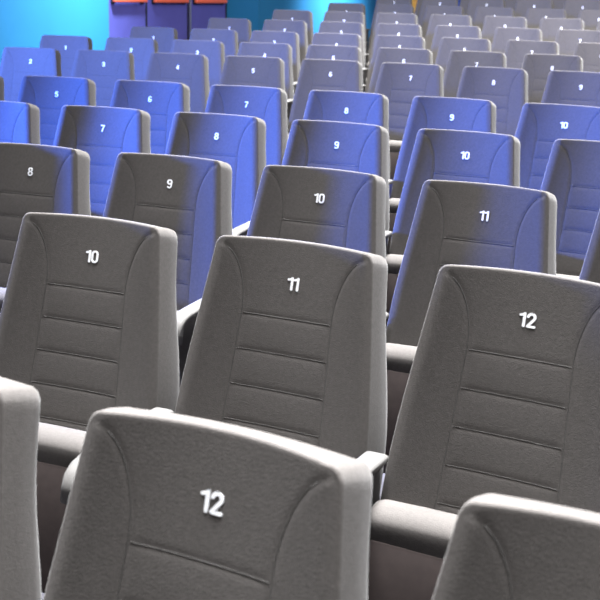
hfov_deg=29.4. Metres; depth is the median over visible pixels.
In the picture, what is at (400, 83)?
seat
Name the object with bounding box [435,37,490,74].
seat
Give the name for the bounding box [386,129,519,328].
seat
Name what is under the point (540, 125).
seat
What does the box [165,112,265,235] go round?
seat
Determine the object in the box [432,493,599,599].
seat
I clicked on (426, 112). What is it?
seat
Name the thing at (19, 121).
seat
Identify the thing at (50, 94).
seat
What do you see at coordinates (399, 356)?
seat cushion
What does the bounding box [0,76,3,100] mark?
seat
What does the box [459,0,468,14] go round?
seat
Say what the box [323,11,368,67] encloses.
seat
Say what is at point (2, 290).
seat cushion
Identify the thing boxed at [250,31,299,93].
seat
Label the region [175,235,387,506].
seat
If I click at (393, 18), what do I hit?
seat
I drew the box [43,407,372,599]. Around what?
seat
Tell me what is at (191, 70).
seat
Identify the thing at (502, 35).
seat
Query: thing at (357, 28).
seat
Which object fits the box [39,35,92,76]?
seat
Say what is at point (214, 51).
seat
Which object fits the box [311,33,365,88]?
seat
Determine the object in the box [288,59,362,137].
seat
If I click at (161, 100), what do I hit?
seat
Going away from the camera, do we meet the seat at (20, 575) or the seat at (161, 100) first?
the seat at (20, 575)
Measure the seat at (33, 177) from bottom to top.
1.046 m
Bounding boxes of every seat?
[0,47,61,101]
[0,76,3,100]
[0,101,39,144]
[0,142,90,312]
[0,212,178,592]
[0,377,41,599]
[17,76,95,145]
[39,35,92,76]
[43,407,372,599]
[53,105,150,216]
[71,50,134,106]
[103,152,232,388]
[105,37,157,80]
[110,80,189,153]
[129,26,177,52]
[145,53,209,112]
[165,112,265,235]
[170,40,224,88]
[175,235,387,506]
[189,28,237,57]
[205,85,287,165]
[207,18,251,49]
[219,56,288,123]
[237,42,293,126]
[247,165,388,318]
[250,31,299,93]
[262,20,307,67]
[272,10,313,45]
[282,120,391,255]
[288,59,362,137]
[303,90,392,186]
[305,45,361,63]
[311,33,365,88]
[318,21,367,91]
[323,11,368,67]
[327,3,368,53]
[364,23,421,91]
[365,35,424,92]
[366,0,411,50]
[366,13,417,77]
[367,4,413,62]
[368,47,432,92]
[368,264,599,599]
[375,62,443,198]
[383,180,556,472]
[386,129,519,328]
[388,96,495,254]
[414,0,421,17]
[418,0,457,26]
[421,5,463,38]
[425,14,471,49]
[430,25,480,64]
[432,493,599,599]
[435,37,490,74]
[444,50,505,97]
[456,66,527,136]
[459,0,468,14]
[466,0,504,23]
[472,7,514,32]
[481,16,526,46]
[491,27,541,53]
[505,0,516,8]
[505,40,558,68]
[514,0,552,17]
[515,103,599,189]
[522,54,582,102]
[526,8,566,28]
[539,18,583,41]
[540,139,599,278]
[541,70,599,106]
[552,0,564,8]
[555,29,599,54]
[563,0,599,18]
[573,43,599,72]
[578,10,599,30]
[579,210,599,282]
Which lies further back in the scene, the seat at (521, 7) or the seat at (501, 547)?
the seat at (521, 7)
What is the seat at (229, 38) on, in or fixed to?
on the floor
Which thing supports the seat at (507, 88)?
on the floor
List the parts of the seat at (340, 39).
backrest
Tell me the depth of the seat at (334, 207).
3.76 m
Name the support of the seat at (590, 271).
on the floor
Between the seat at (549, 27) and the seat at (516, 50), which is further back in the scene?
the seat at (549, 27)
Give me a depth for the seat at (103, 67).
8.22 m
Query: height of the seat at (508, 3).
1.046 m
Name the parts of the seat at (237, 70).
backrest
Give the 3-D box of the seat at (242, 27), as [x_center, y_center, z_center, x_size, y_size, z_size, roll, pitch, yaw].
[-0.754,-2.192,11.114,0.616,1.046,0.628,5,15,12]
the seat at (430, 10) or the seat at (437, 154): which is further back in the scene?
the seat at (430, 10)
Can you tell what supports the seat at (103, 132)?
on the floor
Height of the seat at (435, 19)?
1.046 m
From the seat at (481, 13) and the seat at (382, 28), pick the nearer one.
the seat at (382, 28)
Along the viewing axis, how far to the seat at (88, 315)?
2.87 m
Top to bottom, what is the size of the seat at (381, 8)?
1.046 m
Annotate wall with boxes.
[0,0,375,63]
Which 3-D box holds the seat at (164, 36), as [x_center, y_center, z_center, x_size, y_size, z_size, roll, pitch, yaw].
[-1.373,-1.887,10.193,0.616,1.046,0.628,4,15,10]
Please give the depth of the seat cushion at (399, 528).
2.42 m
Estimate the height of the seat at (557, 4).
1.046 m
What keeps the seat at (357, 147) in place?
on the floor
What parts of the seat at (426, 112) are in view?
backrest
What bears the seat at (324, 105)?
on the floor
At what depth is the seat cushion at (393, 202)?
5.71 m
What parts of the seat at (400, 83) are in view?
backrest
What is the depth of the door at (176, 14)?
15.90 m
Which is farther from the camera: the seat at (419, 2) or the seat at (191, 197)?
the seat at (419, 2)
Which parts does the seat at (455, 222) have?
backrest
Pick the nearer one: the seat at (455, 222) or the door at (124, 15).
the seat at (455, 222)
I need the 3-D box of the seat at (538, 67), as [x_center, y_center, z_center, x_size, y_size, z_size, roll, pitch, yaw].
[1.756,-1.223,8.244,0.573,1.046,0.628,8,16,22]
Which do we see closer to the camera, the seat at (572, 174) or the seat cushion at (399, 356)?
the seat cushion at (399, 356)
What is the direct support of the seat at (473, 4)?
on the floor
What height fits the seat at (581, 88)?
1.046 m
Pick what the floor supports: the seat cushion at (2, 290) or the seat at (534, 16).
the seat at (534, 16)
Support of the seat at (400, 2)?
on the floor
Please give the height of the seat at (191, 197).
1.046 m
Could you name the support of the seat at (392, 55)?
on the floor
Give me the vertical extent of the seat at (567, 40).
1.046 m
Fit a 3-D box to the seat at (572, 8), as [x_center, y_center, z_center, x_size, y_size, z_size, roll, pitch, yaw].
[3.197,-2.915,13.155,0.573,1.046,0.628,7,16,20]
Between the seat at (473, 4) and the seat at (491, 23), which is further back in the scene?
the seat at (473, 4)
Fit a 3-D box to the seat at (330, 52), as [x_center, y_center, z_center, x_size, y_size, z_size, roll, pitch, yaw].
[0.200,-1.410,8.786,0.573,1.046,0.628,6,16,16]
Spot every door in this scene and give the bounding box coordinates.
[109,0,147,37]
[147,0,190,39]
[191,0,226,29]
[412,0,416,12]
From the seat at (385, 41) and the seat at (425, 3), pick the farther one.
the seat at (425, 3)
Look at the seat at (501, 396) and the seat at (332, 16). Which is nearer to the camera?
the seat at (501, 396)
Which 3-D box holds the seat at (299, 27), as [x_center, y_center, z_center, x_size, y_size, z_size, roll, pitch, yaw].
[-0.195,-2.144,10.991,0.573,1.046,0.628,5,15,13]
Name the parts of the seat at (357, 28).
backrest, panel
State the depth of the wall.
12.96 m
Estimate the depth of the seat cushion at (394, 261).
4.62 m
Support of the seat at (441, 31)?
on the floor
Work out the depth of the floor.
3.84 m
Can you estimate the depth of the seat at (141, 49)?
9.26 m
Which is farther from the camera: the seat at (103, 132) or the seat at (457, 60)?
the seat at (457, 60)
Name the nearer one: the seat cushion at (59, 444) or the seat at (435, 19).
the seat cushion at (59, 444)
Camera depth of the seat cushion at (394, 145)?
7.55 m
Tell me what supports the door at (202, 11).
in the wall
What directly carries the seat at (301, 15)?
on the floor
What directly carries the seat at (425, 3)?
on the floor
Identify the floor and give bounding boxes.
[41,473,384,599]
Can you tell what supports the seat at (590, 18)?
on the floor
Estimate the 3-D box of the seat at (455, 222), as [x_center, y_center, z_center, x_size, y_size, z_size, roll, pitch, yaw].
[0.478,0.201,3.457,0.573,1.046,0.628,9,17,25]
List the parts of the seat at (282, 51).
backrest, panel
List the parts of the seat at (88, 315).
backrest, armrest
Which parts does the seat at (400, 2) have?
backrest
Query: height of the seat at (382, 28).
1.046 m
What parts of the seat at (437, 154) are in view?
backrest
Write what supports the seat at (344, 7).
on the floor
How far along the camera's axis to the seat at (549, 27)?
11.34 m
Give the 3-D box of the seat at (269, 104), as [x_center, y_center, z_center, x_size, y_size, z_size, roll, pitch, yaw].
[-0.349,-0.577,6.013,0.573,1.046,0.628,6,16,18]
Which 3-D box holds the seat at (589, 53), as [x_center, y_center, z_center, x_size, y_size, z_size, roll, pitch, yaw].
[2.336,-1.496,9.098,0.573,1.046,0.628,8,16,22]
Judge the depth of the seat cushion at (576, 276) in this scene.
4.37 m
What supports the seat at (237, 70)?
on the floor
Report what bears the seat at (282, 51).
on the floor
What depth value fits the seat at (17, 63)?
8.34 m
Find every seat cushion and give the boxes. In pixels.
[0,288,5,311]
[37,422,85,467]
[369,499,457,558]
[386,254,403,274]
[386,343,416,373]
[389,140,401,152]
[389,198,399,213]
[556,274,579,278]
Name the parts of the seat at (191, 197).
backrest, panel, armrest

